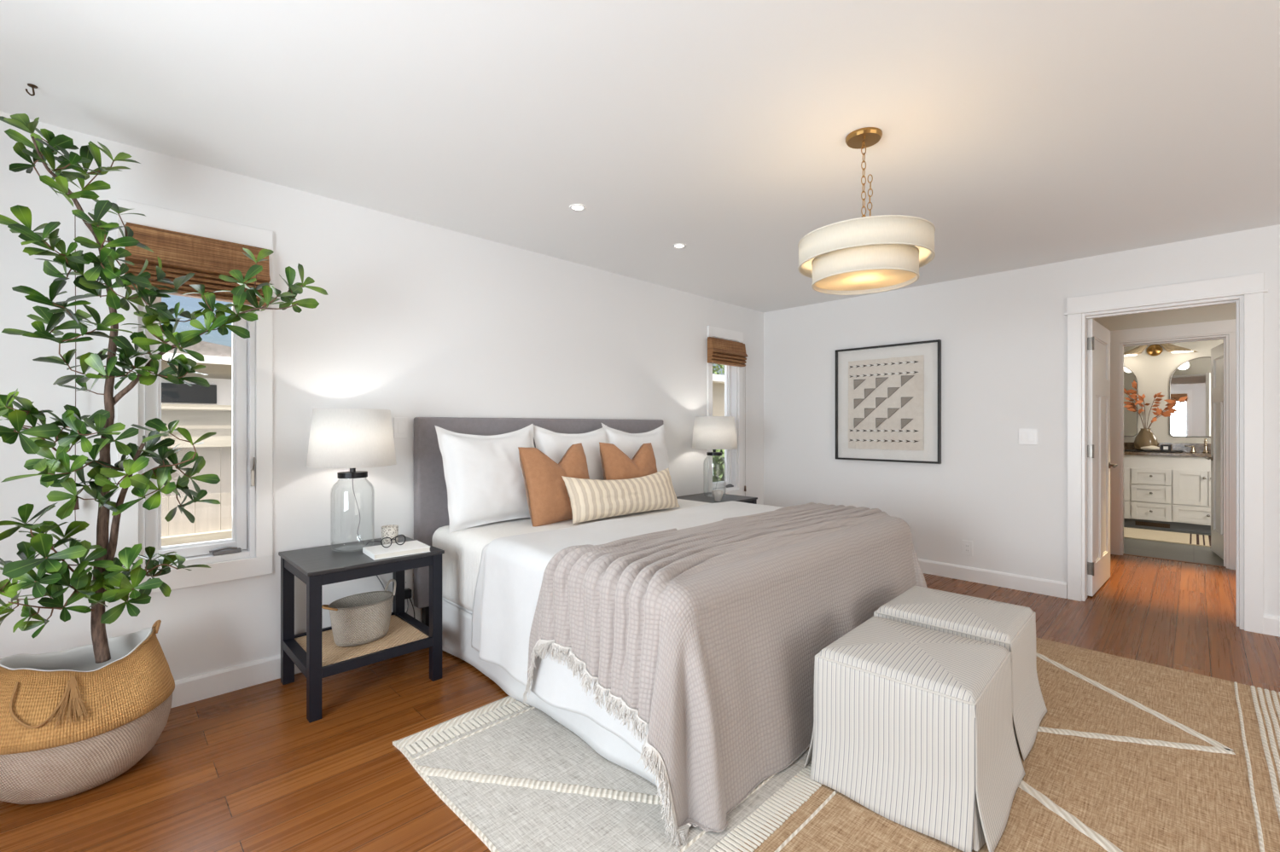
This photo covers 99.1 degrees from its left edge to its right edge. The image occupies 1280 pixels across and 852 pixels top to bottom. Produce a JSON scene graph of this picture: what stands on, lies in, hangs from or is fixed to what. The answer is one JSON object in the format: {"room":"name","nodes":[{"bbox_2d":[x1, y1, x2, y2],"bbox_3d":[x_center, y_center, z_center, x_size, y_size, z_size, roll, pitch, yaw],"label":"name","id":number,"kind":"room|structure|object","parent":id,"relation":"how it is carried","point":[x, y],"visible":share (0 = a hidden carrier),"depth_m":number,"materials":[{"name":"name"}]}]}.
{"room":"bedroom","nodes":[
{"label":"bedroom","id":0,"kind":"room"},
{"bbox_2d":[0,111,763,680],"bbox_3d":[-0.974,0.025,3.613,6.487,2.440,0.150,0,0,-45],"label":"wall","id":1,"kind":"structure","parent":0,"point":[416,319],"depth_m":2.93,"materials":[{"name":"white paint"}]},
{"bbox_2d":[116,198,273,595],"bbox_3d":[-1.997,-0.115,2.482,0.550,1.675,0.022,0,0,-45],"label":"trim","id":2,"kind":"structure","parent":1,"relation":"attached to","point":[127,407],"depth_m":2.52,"materials":[{"name":"white paint"}]},
{"bbox_2d":[138,296,255,571],"bbox_3d":[-2.045,-0.114,2.530,0.418,1.493,0.148,0,0,-45],"label":"window","id":3,"kind":"structure","parent":1,"relation":"in","point":[241,545],"depth_m":2.63,"materials":[{"name":"white plastic"}]},
{"bbox_2d":[124,222,270,306],"bbox_3d":[-1.962,-0.715,2.447,0.502,0.275,0.075,0,0,-45],"label":"blind","id":4,"kind":"object","parent":1,"relation":"attached to","point":[181,254],"visible":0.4,"depth_m":2.42,"materials":[{"name":"brown wood"}]},
{"bbox_2d":[73,215,79,521],"bbox_3d":[-2.252,-0.225,2.177,0.024,1.240,0.023,0,0,-45],"label":"blind cord","id":5,"kind":"object","parent":4,"relation":"hanging from","point":[77,507],"visible":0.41,"depth_m":2.18,"materials":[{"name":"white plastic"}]},
{"bbox_2d":[170,619,421,709],"bbox_3d":[-0.905,1.189,3.564,6.217,0.112,0.016,0,0,-45],"label":"baseboard","id":6,"kind":"structure","parent":1,"relation":"attached to","point":[194,689],"depth_m":2.54,"materials":[{"name":"white paint"}]},
{"bbox_2d":[393,417,407,438],"bbox_3d":[-1.365,0.010,3.115,0.075,0.118,0.009,0,0,-45],"label":"light switch","id":7,"kind":"object","parent":1,"relation":"attached to","point":[399,423],"visible":1,"depth_m":3.11,"materials":[{"name":"white plastic"}]},
{"bbox_2d":[404,574,410,589],"bbox_3d":[-1.351,0.915,3.129,0.075,0.118,0.010,0,0,-45],"label":"wall outlet","id":8,"kind":"object","parent":1,"relation":"attached to","point":[407,578],"visible":0.33,"depth_m":3.14,"materials":[{"name":"white plastic"}]},
{"bbox_2d":[404,588,415,618],"bbox_3d":[-1.362,1.086,3.072,0.174,0.307,0.056,0,0,-45],"label":"power adapter","id":9,"kind":"object","parent":1,"relation":"attached to","point":[407,591],"visible":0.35,"depth_m":3.11,"materials":[{"name":"black plastic"}]},
{"bbox_2d":[712,337,737,491],"bbox_3d":[0.772,-0.103,5.323,0.425,1.473,0.126,0,0,-45],"label":"window","id":10,"kind":"structure","parent":1,"relation":"in","point":[730,483],"depth_m":5.42,"materials":[{"name":"white plastic"}]},
{"bbox_2d":[707,337,747,366],"bbox_3d":[0.841,-0.704,5.204,0.535,0.237,0.085,0,0,-45],"label":"blind","id":11,"kind":"object","parent":10,"relation":"attached to","point":[719,351],"visible":1,"depth_m":5.15,"materials":[{"name":"brown wood"}]},
{"bbox_2d":[707,325,743,495],"bbox_3d":[0.827,-0.104,5.268,0.549,1.655,0.022,0,0,-45],"label":"trim","id":12,"kind":"structure","parent":1,"relation":"attached to","point":[715,332],"depth_m":5.30,"materials":[{"name":"white paint"}]},
{"bbox_2d":[0,0,1279,312],"bbox_3d":[1.864,-1.270,2.140,8.460,0.150,6.231,0,0,-45],"label":"ceiling","id":13,"kind":"structure","parent":0,"point":[1028,133],"depth_m":2.07,"materials":[{"name":"white paint"}]},
{"bbox_2d":[25,83,38,96],"bbox_3d":[-2.132,-1.175,1.914,0.030,0.038,0.026,0,0,-45],"label":"ceiling hook","id":14,"kind":"object","parent":13,"relation":"attached to","point":[32,86],"visible":1,"depth_m":1.91,"materials":[{"name":"brown metal"}]},
{"bbox_2d":[569,203,586,211],"bbox_3d":[-0.341,-1.192,2.982,0.090,0.006,0.090,0,0,-45],"label":"recessed light","id":15,"kind":"object","parent":13,"relation":"in","point":[578,207],"visible":1,"depth_m":2.98,"materials":[{"name":"white paint"}]},
{"bbox_2d":[672,243,686,248],"bbox_3d":[0.260,-1.192,3.616,0.090,0.006,0.090,0,0,-45],"label":"recessed light","id":16,"kind":"object","parent":13,"relation":"in","point":[679,245],"visible":1,"depth_m":3.62,"materials":[{"name":"white paint"}]},
{"bbox_2d":[797,127,935,295],"bbox_3d":[0.921,-0.891,2.250,0.518,0.605,0.518,0,0,-45],"label":"pendant lamp","id":17,"kind":"object","parent":13,"relation":"hanging from","point":[871,254],"visible":1,"depth_m":2.10,"materials":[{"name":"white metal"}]},
{"bbox_2d":[814,269,916,290],"bbox_3d":[0.921,-0.609,2.250,0.398,0.004,0.398,0,0,-45],"label":"diffuser","id":18,"kind":"object","parent":17,"relation":"attached to","point":[871,280],"depth_m":2.26,"materials":[{"name":"white"}]},
{"bbox_2d":[0,525,1279,851],"bbox_3d":[2.811,1.305,3.074,11.120,0.120,6.231,0,0,-45],"label":"floor","id":19,"kind":"structure","parent":0,"point":[246,770],"depth_m":2.16,"materials":[{"name":"brown wood"}]},
{"bbox_2d":[0,620,174,804],"bbox_3d":[-2.001,0.999,1.952,0.505,0.485,0.522,0,0,31],"label":"basket","id":20,"kind":"object","parent":19,"relation":"on","point":[72,724],"visible":1,"depth_m":1.83,"materials":[{"name":"brown wicker"}]},
{"bbox_2d":[0,113,328,663],"bbox_3d":[-1.758,-0.102,2.063,1.021,1.922,0.381,0,0,-45],"label":"potted tree","id":21,"kind":"object","parent":20,"relation":"in","point":[107,576],"visible":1,"depth_m":1.91,"materials":[{"name":"green plant"}]},
{"bbox_2d":[278,535,444,722],"bbox_3d":[-1.360,0.929,2.673,0.593,0.632,0.533,0,0,-45],"label":"nightstand","id":22,"kind":"object","parent":19,"relation":"on","point":[315,653],"visible":0.9,"depth_m":2.58,"materials":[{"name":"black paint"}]},
{"bbox_2d":[306,408,408,613],"bbox_3d":[-1.381,0.518,2.780,0.557,1.200,0.435,0,0,-45],"label":"table lamp","id":23,"kind":"object","parent":22,"relation":"on","point":[352,439],"visible":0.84,"depth_m":2.56,"materials":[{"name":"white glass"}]},
{"bbox_2d":[330,479,374,552],"bbox_3d":[-1.425,0.430,2.710,0.194,0.359,0.194,0,0,-45],"label":"glass jar","id":24,"kind":"object","parent":23,"relation":"attached to","point":[339,480],"depth_m":2.71,"materials":[{"name":"clear glass"}]},
{"bbox_2d":[321,579,395,646],"bbox_3d":[-1.360,0.910,2.654,0.344,0.256,0.212,0,0,-45],"label":"wicker basket","id":25,"kind":"object","parent":22,"relation":"on","point":[363,618],"visible":1,"depth_m":2.59,"materials":[{"name":"grey wicker"}]},
{"bbox_2d":[294,615,429,667],"bbox_3d":[-1.360,1.045,2.673,0.492,0.008,0.473,0,0,-45],"label":"shelf","id":26,"kind":"object","parent":22,"relation":"attached to","point":[403,631],"depth_m":2.62,"materials":[{"name":"wicker"}]},
{"bbox_2d":[381,524,398,544],"bbox_3d":[-1.309,0.569,2.859,0.082,0.088,0.082,0,0,-45],"label":"candle cup","id":27,"kind":"object","parent":22,"relation":"on","point":[392,531],"visible":0.87,"depth_m":2.83,"materials":[{"name":"ceramic"}]},
{"bbox_2d":[362,540,430,560],"bbox_3d":[-1.180,0.600,2.649,0.255,0.026,0.195,0,0,-41],"label":"book","id":28,"kind":"object","parent":22,"relation":"on","point":[379,552],"visible":1,"depth_m":2.61,"materials":[{"name":"white paper"}]},
{"bbox_2d":[366,535,405,547],"bbox_3d":[-1.244,0.558,2.679,0.137,0.049,0.140,0,0,33],"label":"eyeglasses","id":29,"kind":"object","parent":28,"relation":"on","point":[398,535],"visible":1,"depth_m":2.64,"materials":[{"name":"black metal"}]},
{"bbox_2d":[413,417,709,785],"bbox_3d":[0.134,0.597,3.156,2.054,1.297,2.042,0,0,-45],"label":"bed","id":30,"kind":"object","parent":19,"relation":"on","point":[461,559],"visible":0.09,"depth_m":3.05,"materials":[{"name":"grey fabric"}]},
{"bbox_2d":[434,424,535,533],"bbox_3d":[-0.861,0.281,3.233,0.676,0.594,0.265,0,0,-45],"label":"sham pillow","id":31,"kind":"object","parent":30,"relation":"on","point":[484,477],"visible":0.82,"depth_m":3.08,"materials":[{"name":"white fabric"}]},
{"bbox_2d":[517,443,589,526],"bbox_3d":[-0.485,0.344,3.284,0.503,0.471,0.223,0,0,-45],"label":"throw cushion","id":32,"kind":"object","parent":30,"relation":"on","point":[547,497],"visible":0.83,"depth_m":3.15,"materials":[{"name":"orange fabric"}]},
{"bbox_2d":[530,424,608,480],"bbox_3d":[-0.423,0.282,3.697,0.648,0.591,0.246,0,0,-45],"label":"sham pillow","id":33,"kind":"object","parent":30,"relation":"on","point":[555,445],"visible":0.3,"depth_m":3.65,"materials":[{"name":"white fabric"}]},
{"bbox_2d":[561,467,680,523],"bbox_3d":[-0.084,0.423,3.447,0.921,0.266,0.188,0,0,-45],"label":"lumbar pillow","id":34,"kind":"object","parent":30,"relation":"on","point":[590,499],"visible":1,"depth_m":3.31,"materials":[{"name":"fabric"}]},
{"bbox_2d":[471,500,782,813],"bbox_3d":[0.423,0.888,2.904,2.232,0.705,1.548,0,0,-45],"label":"duvet","id":35,"kind":"object","parent":30,"relation":"on","point":[511,570],"visible":0.31,"depth_m":2.48,"materials":[{"name":"white fabric"}]},
{"bbox_2d":[523,502,927,847],"bbox_3d":[0.683,0.857,2.604,2.279,0.749,0.936,0,0,-39],"label":"throw blanket","id":36,"kind":"object","parent":35,"relation":"on","point":[712,634],"visible":0.86,"depth_m":1.97,"materials":[{"name":"grey fabric"}]},
{"bbox_2d":[599,442,657,480],"bbox_3d":[-0.057,0.344,3.751,0.501,0.472,0.224,0,0,-45],"label":"throw cushion","id":37,"kind":"object","parent":30,"relation":"on","point":[615,464],"visible":0.58,"depth_m":3.65,"materials":[{"name":"orange fabric"}]},
{"bbox_2d":[601,423,670,475],"bbox_3d":[0.004,0.276,4.094,0.655,0.604,0.252,0,0,-45],"label":"sham pillow","id":38,"kind":"object","parent":30,"relation":"on","point":[629,444],"visible":0.37,"depth_m":4.08,"materials":[{"name":"white fabric"}]},
{"bbox_2d":[676,492,757,504],"bbox_3d":[0.618,0.929,4.665,0.590,0.632,0.525,0,0,-45],"label":"nightstand","id":39,"kind":"object","parent":19,"relation":"on","point":[697,497],"visible":0.26,"depth_m":4.64,"materials":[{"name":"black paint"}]},
{"bbox_2d":[692,416,737,497],"bbox_3d":[0.648,0.264,4.754,0.396,0.692,0.396,0,0,-45],"label":"table lamp","id":40,"kind":"object","parent":39,"relation":"on","point":[710,433],"visible":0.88,"depth_m":4.60,"materials":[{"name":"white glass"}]},
{"bbox_2d":[711,489,723,501],"bbox_3d":[0.634,0.570,4.459,0.100,0.084,0.095,0,0,-45],"label":"bud vase","id":41,"kind":"object","parent":39,"relation":"on","point":[717,494],"visible":1,"depth_m":4.43,"materials":[{"name":"grey"}]},
{"bbox_2d":[392,637,1279,851],"bbox_3d":[1.408,1.237,1.914,3.086,0.015,3.660,0,0,-45],"label":"area rug","id":42,"kind":"object","parent":19,"relation":"on","point":[1126,755],"visible":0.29,"depth_m":1.89,"materials":[{"name":"beige carpet"}]},
{"bbox_2d":[803,616,1025,851],"bbox_3d":[0.973,1.002,1.943,0.588,0.462,0.607,0,0,44],"label":"ottoman","id":43,"kind":"object","parent":42,"relation":"on","point":[913,725],"visible":1,"depth_m":1.75,"materials":[{"name":"white fabric"}]},
{"bbox_2d":[873,586,1047,761],"bbox_3d":[1.372,1.002,2.382,0.597,0.462,0.582,0,0,44],"label":"ottoman","id":44,"kind":"object","parent":42,"relation":"on","point":[1012,627],"visible":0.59,"depth_m":2.24,"materials":[{"name":"white fabric"}]},
{"bbox_2d":[1123,454,1210,534],"bbox_3d":[6.523,0.802,6.643,0.573,0.891,2.260,0,0,-45],"label":"vanity cabinet","id":45,"kind":"object","parent":19,"relation":"on","point":[1172,493],"visible":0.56,"depth_m":6.51,"materials":[{"name":"white paint"}]},
{"bbox_2d":[1134,521,1169,528],"bbox_3d":[6.241,1.201,6.652,0.016,0.048,0.308,0,0,-45],"label":"floor register","id":46,"kind":"object","parent":45,"relation":"attached to","point":[1137,524],"depth_m":6.65,"materials":[{"name":"brown metal"}]},
{"bbox_2d":[1123,451,1210,457],"bbox_3d":[6.525,0.339,6.646,0.565,0.037,2.280,0,0,-45],"label":"countertop","id":47,"kind":"structure","parent":45,"relation":"on","point":[1133,453],"depth_m":6.52,"materials":[{"name":"brown stone"}]},
{"bbox_2d":[1123,449,1181,453],"bbox_3d":[6.412,0.313,6.829,0.280,0.012,0.520,0,0,-45],"label":"tray","id":48,"kind":"object","parent":47,"relation":"on","point":[1176,451],"visible":0.98,"depth_m":6.76,"materials":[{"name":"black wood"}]},
{"bbox_2d":[1133,428,1157,450],"bbox_3d":[6.366,0.168,6.875,0.232,0.275,0.226,0,0,-45],"label":"vase","id":49,"kind":"object","parent":48,"relation":"on","point":[1145,437],"visible":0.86,"depth_m":6.82,"materials":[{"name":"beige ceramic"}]},
{"bbox_2d":[1123,380,1187,428],"bbox_3d":[6.386,-0.241,6.842,0.181,0.692,0.679,0,0,-45],"label":"dried branches","id":50,"kind":"object","parent":49,"relation":"in","point":[1168,410],"visible":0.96,"depth_m":6.84,"materials":[{"name":"brown plant"}]},
{"bbox_2d":[1140,446,1159,450],"bbox_3d":[6.324,0.274,6.771,0.066,0.061,0.170,0,0,-45],"label":"rolled towel","id":51,"kind":"object","parent":48,"relation":"on","point":[1147,448],"visible":1,"depth_m":6.75,"materials":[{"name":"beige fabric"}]},
{"bbox_2d":[1160,445,1171,451],"bbox_3d":[6.496,0.270,6.747,0.035,0.072,0.095,0,0,-45],"label":"block","id":52,"kind":"object","parent":48,"relation":"on","point":[1166,448],"visible":1,"depth_m":6.73,"materials":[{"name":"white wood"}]},
{"bbox_2d":[1185,438,1209,453],"bbox_3d":[6.756,0.234,6.522,0.156,0.170,0.355,0,0,-45],"label":"faucet","id":53,"kind":"object","parent":47,"relation":"on","point":[1205,450],"visible":0.81,"depth_m":6.56,"materials":[{"name":"silver metal"}]},
{"bbox_2d":[1123,527,1210,546],"bbox_3d":[5.916,1.243,6.150,0.780,0.010,1.511,0,0,-45],"label":"bath rug","id":54,"kind":"object","parent":19,"relation":"on","point":[1143,534],"visible":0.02,"depth_m":6.10,"materials":[{"name":"beige fabric"}]},
{"bbox_2d":[1122,553,1225,567],"bbox_3d":[4.926,1.244,5.056,0.035,0.010,0.712,0,0,-45],"label":"threshold","id":55,"kind":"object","parent":19,"relation":"on","point":[1123,554],"depth_m":5.03,"materials":[{"name":"brown wood"}]},
{"bbox_2d":[744,398,746,491],"bbox_3d":[1.052,0.055,5.463,0.024,1.320,0.023,0,0,-45],"label":"blind cord","id":56,"kind":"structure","parent":0,"point":[745,490],"depth_m":5.46,"materials":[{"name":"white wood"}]},
{"bbox_2d":[763,224,1279,617],"bbox_3d":[3.428,0.025,3.683,0.120,2.440,5.931,0,0,-45],"label":"wall","id":57,"kind":"structure","parent":0,"point":[1003,335],"depth_m":4.32,"materials":[{"name":"white paint"}]},
{"bbox_2d":[835,339,941,464],"bbox_3d":[2.170,-0.201,4.842,0.041,1.028,0.902,0,0,-45],"label":"framed picture","id":58,"kind":"object","parent":57,"relation":"attached to","point":[888,397],"visible":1,"depth_m":4.81,"materials":[{"name":"white paper"}]},
{"bbox_2d":[962,540,972,556],"bbox_3d":[2.635,0.983,4.395,0.010,0.118,0.075,0,0,-45],"label":"wall outlet","id":59,"kind":"object","parent":57,"relation":"attached to","point":[967,545],"visible":1,"depth_m":4.39,"materials":[{"name":"white plastic"}]},
{"bbox_2d":[918,558,1067,599],"bbox_3d":[2.194,1.189,4.837,0.016,0.112,2.523,0,0,-45],"label":"baseboard","id":60,"kind":"structure","parent":57,"relation":"attached to","point":[1050,588],"depth_m":4.24,"materials":[{"name":"white paint"}]},
{"bbox_2d":[1018,429,1037,444],"bbox_3d":[2.919,0.080,4.107,0.009,0.118,0.118,0,0,-45],"label":"light switch","id":61,"kind":"object","parent":57,"relation":"attached to","point":[1026,436],"visible":1,"depth_m":4.11,"materials":[{"name":"white plastic"}]},
{"bbox_2d":[1087,319,1117,596],"bbox_3d":[3.542,0.228,4.215,0.786,2.010,0.146,0,0,-42],"label":"door","id":62,"kind":"structure","parent":57,"relation":"in","point":[1099,465],"depth_m":4.15,"materials":[{"name":"white paint"}]},
{"bbox_2d":[1064,272,1268,634],"bbox_3d":[3.458,0.223,3.652,0.120,2.045,0.775,0,0,-45],"label":"door frame","id":63,"kind":"structure","parent":57,"relation":"attached to","point":[1239,300],"depth_m":3.41,"materials":[{"name":"white paint"}]},
{"bbox_2d":[1263,615,1279,637],"bbox_3d":[4.599,1.189,2.399,0.016,0.112,2.458,0,0,-45],"label":"baseboard","id":64,"kind":"structure","parent":57,"relation":"attached to","point":[1271,625],"depth_m":3.25,"materials":[{"name":"white paint"}]},
{"bbox_2d":[1093,302,1235,553],"bbox_3d":[5.027,0.025,4.957,0.120,2.440,4.600,0,0,-45],"label":"wall","id":65,"kind":"structure","parent":0,"point":[1227,311],"depth_m":5.05,"materials":[{"name":"white paint"}]},
{"bbox_2d":[1110,319,1235,570],"bbox_3d":[4.928,0.223,5.058,0.120,2.045,0.712,0,0,-45],"label":"door frame","id":66,"kind":"structure","parent":65,"relation":"attached to","point":[1225,337],"depth_m":4.82,"materials":[{"name":"white paint"}]},
{"bbox_2d":[1204,343,1223,559],"bbox_3d":[5.470,0.233,5.129,0.146,2.000,0.730,0,0,37],"label":"door","id":67,"kind":"structure","parent":65,"relation":"in","point":[1217,353],"depth_m":5.25,"materials":[{"name":"white paint"}]},
{"bbox_2d":[1123,339,1223,443],"bbox_3d":[6.878,0.025,6.783,0.120,2.440,4.600,0,0,-45],"label":"wall","id":68,"kind":"structure","parent":0,"point":[1153,375],"depth_m":6.96,"materials":[{"name":"white paint"}]},
{"bbox_2d":[1123,366,1138,436],"bbox_3d":[6.252,-0.353,7.310,0.012,0.983,0.612,0,0,-45],"label":"arched mirror","id":69,"kind":"object","parent":68,"relation":"attached to","point":[1131,418],"visible":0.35,"depth_m":7.14,"materials":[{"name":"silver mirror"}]},
{"bbox_2d":[1123,343,1198,356],"bbox_3d":[6.499,-0.984,6.903,0.247,0.178,0.783,0,0,-45],"label":"vanity light","id":70,"kind":"object","parent":68,"relation":"attached to","point":[1153,350],"visible":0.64,"depth_m":6.95,"materials":[{"name":"gold metal"}]},
{"bbox_2d":[1123,354,1137,356],"bbox_3d":[6.310,-0.914,7.075,0.157,0.014,0.196,0,0,-45],"label":"diffuser","id":71,"kind":"object","parent":70,"relation":"attached to","point":[1125,355],"depth_m":7.01,"materials":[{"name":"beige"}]},
{"bbox_2d":[1171,350,1192,353],"bbox_3d":[6.668,-0.914,6.711,0.157,0.014,0.196,0,0,-45],"label":"diffuser","id":72,"kind":"object","parent":70,"relation":"attached to","point":[1172,352],"depth_m":6.69,"materials":[{"name":"beige glass"}]},
{"bbox_2d":[1123,442,1210,452],"bbox_3d":[6.721,0.267,6.838,0.023,0.104,2.280,0,0,-45],"label":"backsplash","id":73,"kind":"structure","parent":68,"relation":"attached to","point":[1180,447],"depth_m":6.80,"materials":[{"name":"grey stone"}]},
{"bbox_2d":[1169,356,1210,437],"bbox_3d":[6.887,-0.353,6.665,0.012,0.983,0.612,0,0,-45],"label":"arched mirror","id":74,"kind":"object","parent":68,"relation":"attached to","point":[1191,379],"visible":0.44,"depth_m":6.74,"materials":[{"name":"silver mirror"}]},
{"label":"outside","id":75,"kind":"structure","parent":0,"visible":0},
{"bbox_3d":[-6.035,1.495,13.241,34.000,0.100,20.669,0,0,-45],"label":"ground","id":76,"kind":"structure","parent":75,"visible":0},
{"bbox_2d":[161,332,232,536],"bbox_3d":[-8.486,0.065,6.027,7.180,2.760,4.300,0,0,-45],"label":"house","id":77,"kind":"structure","parent":76,"relation":"on","point":[218,358],"depth_m":6.56,"materials":[{"name":"beige"}]},
{"bbox_2d":[161,403,717,546],"bbox_3d":[-0.908,0.645,6.387,13.676,1.600,0.250,0,0,-45],"label":"wooden fence","id":78,"kind":"object","parent":76,"relation":"on","point":[213,522],"visible":0.02,"depth_m":4.05,"materials":[{"name":"beige wood"}]},
{"bbox_2d":[712,373,724,416],"bbox_3d":[0.409,0.175,12.973,6.800,2.540,3.700,0,0,-45],"label":"shed","id":79,"kind":"object","parent":76,"relation":"on","point":[718,380],"visible":0.04,"depth_m":12.08,"materials":[{"name":"beige"}]},
{"bbox_2d":[712,449,724,482],"bbox_3d":[0.967,0.838,7.200,0.936,1.226,0.950,0,0,-45],"label":"tree","id":80,"kind":"object","parent":76,"relation":"on","point":[719,460],"visible":0.1,"depth_m":6.89,"materials":[{"name":"green plant"}]},
{"bbox_2d":[712,363,724,374],"bbox_3d":[2.392,-1.216,19.764,4.020,5.325,3.999,0,0,-45],"label":"tree","id":81,"kind":"object","parent":76,"relation":"on","point":[721,366],"visible":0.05,"depth_m":19.82,"materials":[{"name":"green plant"}]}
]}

